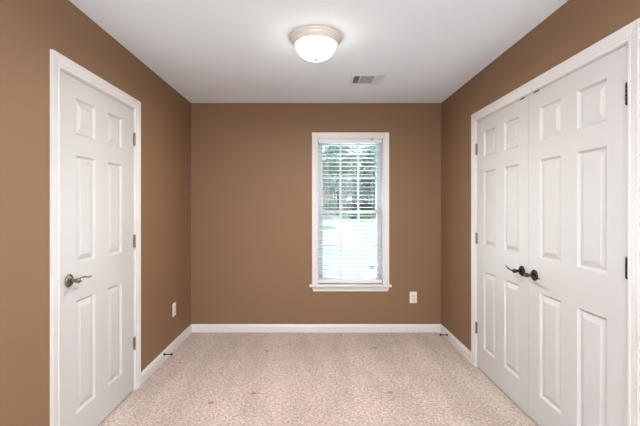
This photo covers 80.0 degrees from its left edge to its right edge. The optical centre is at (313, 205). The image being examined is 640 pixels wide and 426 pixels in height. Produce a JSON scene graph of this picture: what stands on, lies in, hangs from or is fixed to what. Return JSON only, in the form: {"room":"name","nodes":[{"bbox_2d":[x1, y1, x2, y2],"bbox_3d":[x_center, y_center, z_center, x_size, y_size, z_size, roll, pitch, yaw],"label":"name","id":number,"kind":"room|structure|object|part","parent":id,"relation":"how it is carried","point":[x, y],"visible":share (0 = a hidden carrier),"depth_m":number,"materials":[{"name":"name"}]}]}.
{"room":"empty bedroom","nodes":[
{"label":"empty bedroom","id":0,"kind":"room"},
{"bbox_2d":[0,0,190,425],"bbox_3d":[-1.365,0.123,1.755,0.120,2.440,4.610,0,0,0],"label":"wall","id":1,"kind":"structure","parent":0,"point":[29,29],"depth_m":1.85,"materials":[{"name":"brown paint"}]},
{"bbox_2d":[50,49,140,425],"bbox_3d":[-1.357,0.283,2.365,0.137,2.119,0.961,0,0,0],"label":"trim","id":2,"kind":"structure","parent":1,"relation":"attached to","point":[58,62],"depth_m":1.94,"materials":[{"name":"white paint"}]},
{"bbox_2d":[60,70,135,425],"bbox_3d":[-1.291,0.315,2.368,0.102,2.032,0.821,0,0,0],"label":"door","id":3,"kind":"structure","parent":1,"relation":"in","point":[98,137],"depth_m":2.28,"materials":[{"name":"white paint"}]},
{"bbox_3d":[-1.315,-0.494,2.190,0.016,0.201,0.184,0,0,0],"label":"raised panel","id":4,"kind":"part","parent":3,"relation":"part of","materials":[{"name":"white paint"}]},
{"bbox_3d":[-1.315,0.019,2.190,0.016,0.597,0.184,0,0,0],"label":"raised panel","id":5,"kind":"part","parent":3,"relation":"part of","materials":[{"name":"white paint"}]},
{"bbox_3d":[-1.315,0.836,2.190,0.016,0.625,0.184,0,0,0],"label":"raised panel","id":6,"kind":"part","parent":3,"relation":"part of","materials":[{"name":"white paint"}]},
{"bbox_3d":[-1.315,-0.494,2.511,0.016,0.201,0.180,0,0,0],"label":"raised panel","id":7,"kind":"part","parent":3,"relation":"part of","materials":[{"name":"white paint"}]},
{"bbox_3d":[-1.315,0.019,2.511,0.016,0.597,0.180,0,0,0],"label":"raised panel","id":8,"kind":"part","parent":3,"relation":"part of","materials":[{"name":"white paint"}]},
{"bbox_3d":[-1.315,0.836,2.511,0.016,0.625,0.180,0,0,0],"label":"raised panel","id":9,"kind":"part","parent":3,"relation":"part of","materials":[{"name":"white paint"}]},
{"bbox_2d":[141,325,191,384],"bbox_3d":[-1.298,1.300,3.446,0.014,0.085,1.200,0,0,0],"label":"baseboard","id":10,"kind":"structure","parent":1,"relation":"attached to","point":[145,374],"depth_m":3.29,"materials":[{"name":"white paint"}]},
{"bbox_2d":[173,302,175,316],"bbox_3d":[-1.301,0.968,3.565,0.008,0.122,0.077,0,0,0],"label":"wall outlet","id":11,"kind":"object","parent":1,"relation":"attached to","point":[174,304],"visible":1,"depth_m":3.56,"materials":[{"name":"beige plastic"}]},
{"bbox_2d":[191,103,440,323],"bbox_3d":[0.028,0.123,4.140,2.905,2.440,0.160,0,0,0],"label":"wall","id":12,"kind":"structure","parent":0,"point":[251,163],"depth_m":4.06,"materials":[{"name":"brown paint"}]},
{"bbox_2d":[191,324,440,331],"bbox_3d":[0.028,1.300,4.053,2.665,0.085,0.014,0,0,0],"label":"baseboard","id":13,"kind":"structure","parent":12,"relation":"attached to","point":[195,327],"depth_m":4.05,"materials":[{"name":"white paint"}]},
{"bbox_2d":[309,132,391,291],"bbox_3d":[0.393,0.065,4.121,0.872,1.691,0.198,0,0,0],"label":"window","id":14,"kind":"structure","parent":12,"relation":"in","point":[382,185],"depth_m":4.05,"materials":[{"name":"white paint"}]},
{"bbox_3d":[0.394,-0.318,4.196,0.688,0.795,0.030,0,0,0],"label":"sash","id":15,"kind":"part","parent":14,"relation":"part of","materials":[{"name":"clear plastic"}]},
{"bbox_3d":[0.394,0.440,4.163,0.688,0.783,0.030,0,0,0],"label":"sash","id":16,"kind":"part","parent":14,"relation":"part of","materials":[{"name":"glass"}]},
{"bbox_2d":[319,139,381,282],"bbox_3d":[0.394,0.054,4.091,0.676,1.538,0.073,0,0,0],"label":"window blind","id":17,"kind":"object","parent":14,"relation":"attached to","point":[321,141],"visible":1,"depth_m":4.08,"materials":[{"name":"white plastic"}]},
{"bbox_3d":[0.394,0.806,4.100,0.676,0.034,0.052,0,0,0],"label":"rail","id":18,"kind":"part","parent":17,"relation":"part of","materials":[{"name":"white plastic"}]},
{"bbox_2d":[410,292,416,302],"bbox_3d":[1.064,0.974,4.056,0.077,0.122,0.008,0,0,0],"label":"wall outlet","id":19,"kind":"object","parent":12,"relation":"attached to","point":[413,295],"visible":1,"depth_m":4.05,"materials":[{"name":"beige plastic"}]},
{"bbox_2d":[69,0,567,102],"bbox_3d":[0.028,-1.157,1.115,4.465,0.120,6.130,0,0,0],"label":"ceiling","id":20,"kind":"structure","parent":0,"point":[208,51],"depth_m":2.53,"materials":[{"name":"white paint"}]},
{"bbox_2d":[290,25,341,61],"bbox_3d":[0.016,-1.020,2.480,0.342,0.154,0.342,0,0,0],"label":"ceiling light","id":21,"kind":"object","parent":20,"relation":"attached to","point":[314,43],"visible":1,"depth_m":2.38,"materials":[{"name":"white glass"}]},
{"bbox_3d":[0.016,-1.008,2.480,0.258,0.115,0.258,0,0,0],"label":"lamp shade","id":22,"kind":"part","parent":21,"relation":"part of","materials":[{"name":"white glass"}]},
{"bbox_2d":[349,74,385,83],"bbox_3d":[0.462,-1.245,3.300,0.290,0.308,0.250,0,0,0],"label":"ceiling vent","id":23,"kind":"object","parent":20,"relation":"in","point":[355,78],"visible":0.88,"depth_m":3.29,"materials":[{"name":"white metal"}]},
{"bbox_2d":[98,332,538,425],"bbox_3d":[0.028,1.403,1.055,4.465,0.120,6.010,0,0,0],"label":"floor","id":24,"kind":"structure","parent":0,"point":[211,378],"depth_m":2.83,"materials":[{"name":"beige carpet"}]},
{"bbox_2d":[441,0,639,350],"bbox_3d":[1.420,0.123,1.755,0.120,2.440,4.610,0,0,0],"label":"wall","id":25,"kind":"structure","parent":0,"point":[577,25],"depth_m":3.28,"materials":[{"name":"brown paint"}]},
{"bbox_2d":[440,324,470,362],"bbox_3d":[1.353,1.300,3.647,0.014,0.085,0.798,0,0,0],"label":"baseboard","id":26,"kind":"structure","parent":25,"relation":"attached to","point":[453,340],"depth_m":3.59,"materials":[{"name":"white paint"}]},
{"bbox_2d":[475,95,528,415],"bbox_3d":[1.347,0.315,2.797,0.101,2.037,0.767,0,0,0],"label":"door","id":27,"kind":"structure","parent":25,"relation":"in","point":[502,145],"depth_m":2.73,"materials":[{"name":"white paint"}]},
{"bbox_3d":[1.370,-0.494,2.952,0.016,0.201,0.199,0,0,0],"label":"raised panel","id":28,"kind":"part","parent":27,"relation":"part of","materials":[{"name":"white paint"}]},
{"bbox_3d":[1.370,0.019,2.952,0.016,0.597,0.199,0,0,0],"label":"raised panel","id":29,"kind":"part","parent":27,"relation":"part of","materials":[{"name":"white paint"}]},
{"bbox_3d":[1.370,0.836,2.952,0.016,0.625,0.199,0,0,0],"label":"raised panel","id":30,"kind":"part","parent":27,"relation":"part of","materials":[{"name":"white paint"}]},
{"bbox_3d":[1.370,-0.494,2.626,0.016,0.201,0.193,0,0,0],"label":"raised panel","id":31,"kind":"part","parent":27,"relation":"part of","materials":[{"name":"white paint"}]},
{"bbox_3d":[1.370,0.019,2.626,0.016,0.597,0.193,0,0,0],"label":"raised panel","id":32,"kind":"part","parent":27,"relation":"part of","materials":[{"name":"white paint"}]},
{"bbox_3d":[1.370,0.836,2.626,0.016,0.625,0.193,0,0,0],"label":"raised panel","id":33,"kind":"part","parent":27,"relation":"part of","materials":[{"name":"white paint"}]},
{"bbox_2d":[471,18,639,425],"bbox_3d":[1.412,0.283,2.410,0.137,2.119,1.675,0,0,0],"label":"trim","id":34,"kind":"structure","parent":25,"relation":"attached to","point":[629,34],"depth_m":1.63,"materials":[{"name":"white paint"}]},
{"bbox_2d":[524,44,627,425],"bbox_3d":[1.346,0.311,2.025,0.102,2.031,0.770,0,0,0],"label":"door","id":35,"kind":"structure","parent":25,"relation":"in","point":[578,273],"depth_m":1.95,"materials":[{"name":"white paint"}]},
{"bbox_3d":[1.370,-0.494,2.197,0.016,0.201,0.194,0,0,0],"label":"raised panel","id":36,"kind":"part","parent":35,"relation":"part of","materials":[{"name":"white paint"}]},
{"bbox_3d":[1.370,0.019,2.197,0.016,0.597,0.194,0,0,0],"label":"raised panel","id":37,"kind":"part","parent":35,"relation":"part of","materials":[{"name":"white paint"}]},
{"bbox_3d":[1.370,0.836,2.197,0.016,0.625,0.194,0,0,0],"label":"raised panel","id":38,"kind":"part","parent":35,"relation":"part of","materials":[{"name":"white paint"}]},
{"bbox_3d":[1.370,-0.494,1.870,0.016,0.201,0.199,0,0,0],"label":"raised panel","id":39,"kind":"part","parent":35,"relation":"part of","materials":[{"name":"white paint"}]},
{"bbox_3d":[1.370,0.019,1.870,0.016,0.597,0.199,0,0,0],"label":"raised panel","id":40,"kind":"part","parent":35,"relation":"part of","materials":[{"name":"white paint"}]},
{"bbox_3d":[1.370,0.836,1.870,0.016,0.625,0.199,0,0,0],"label":"raised panel","id":41,"kind":"part","parent":35,"relation":"part of","materials":[{"name":"white paint"}]},
{"label":"outside","id":42,"kind":"structure","parent":0,"visible":0},
{"bbox_2d":[323,215,375,275],"bbox_3d":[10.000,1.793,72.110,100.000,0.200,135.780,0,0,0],"label":"ground","id":43,"kind":"structure","parent":42,"point":[336,223],"depth_m":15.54,"materials":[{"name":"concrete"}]},
{"bbox_2d":[323,215,333,219],"bbox_3d":[-18.700,1.683,58.500,42.600,0.020,23.000,0,0,0],"label":"street","id":44,"kind":"structure","parent":43,"relation":"on","point":[325,217],"depth_m":51.00,"materials":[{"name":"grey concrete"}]},
{"bbox_2d":[323,226,336,229],"bbox_3d":[-3.527,1.678,29.831,10.727,0.030,8.051,0,0,0],"label":"lawn","id":45,"kind":"structure","parent":43,"relation":"on","point":[323,226],"depth_m":29.47,"materials":[{"name":"green plant"}]},
{"bbox_2d":[324,200,336,209],"bbox_3d":[3.500,0.186,73.377,3.150,2.885,3.189,0,0,0],"label":"shrub","id":46,"kind":"object","parent":43,"relation":"on","point":[328,201],"visible":0.6,"depth_m":72.67,"materials":[{"name":"green plant"}]},
{"bbox_2d":[323,214,375,220],"bbox_3d":[10.000,1.678,86.200,100.000,0.030,87.600,0,0,0],"label":"lawn","id":47,"kind":"structure","parent":43,"relation":"on","point":[363,217],"depth_m":55.10,"materials":[{"name":"green plant"}]},
{"bbox_2d":[323,152,330,192],"bbox_3d":[-2.118,-4.610,53.901,9.189,12.530,8.004,0,0,0],"label":"tree","id":48,"kind":"object","parent":47,"relation":"on","point":[324,154],"visible":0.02,"depth_m":53.73,"materials":[{"name":"green plant"}]},
{"bbox_2d":[323,146,367,215],"bbox_3d":[4.294,-5.042,66.192,9.778,13.394,8.355,0,0,-36],"label":"tree","id":49,"kind":"object","parent":47,"relation":"on","point":[334,155],"visible":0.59,"depth_m":64.39,"materials":[{"name":"green plant"}]},
{"bbox_2d":[323,184,375,209],"bbox_3d":[8.000,-1.998,81.500,26.800,7.318,9.800,0,0,0],"label":"house","id":50,"kind":"structure","parent":47,"relation":"on","point":[325,196],"depth_m":76.99,"materials":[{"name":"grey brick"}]},
{"bbox_2d":[343,201,356,209],"bbox_3d":[6.990,0.288,73.408,3.076,2.682,2.928,0,0,0],"label":"shrub","id":51,"kind":"object","parent":47,"relation":"on","point":[344,205],"visible":0.58,"depth_m":72.82,"materials":[{"name":"green plant"}]},
{"bbox_2d":[348,214,356,219],"bbox_3d":[4.466,1.135,43.610,1.077,0.990,1.064,0,0,-25],"label":"shrub","id":52,"kind":"object","parent":47,"relation":"on","point":[351,216],"visible":0.82,"depth_m":43.34,"materials":[{"name":"green plant"}]},
{"bbox_2d":[359,201,373,209],"bbox_3d":[10.175,0.284,73.430,2.962,2.690,2.951,0,0,0],"label":"shrub","id":53,"kind":"object","parent":47,"relation":"on","point":[360,205],"visible":0.6,"depth_m":72.79,"materials":[{"name":"green plant"}]},
{"bbox_2d":[348,146,375,198],"bbox_3d":[9.361,-3.970,54.344,7.432,11.254,8.861,0,0,-29],"label":"tree","id":54,"kind":"object","parent":43,"relation":"on","point":[370,155],"visible":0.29,"depth_m":53.65,"materials":[{"name":"green plant"}]}
]}

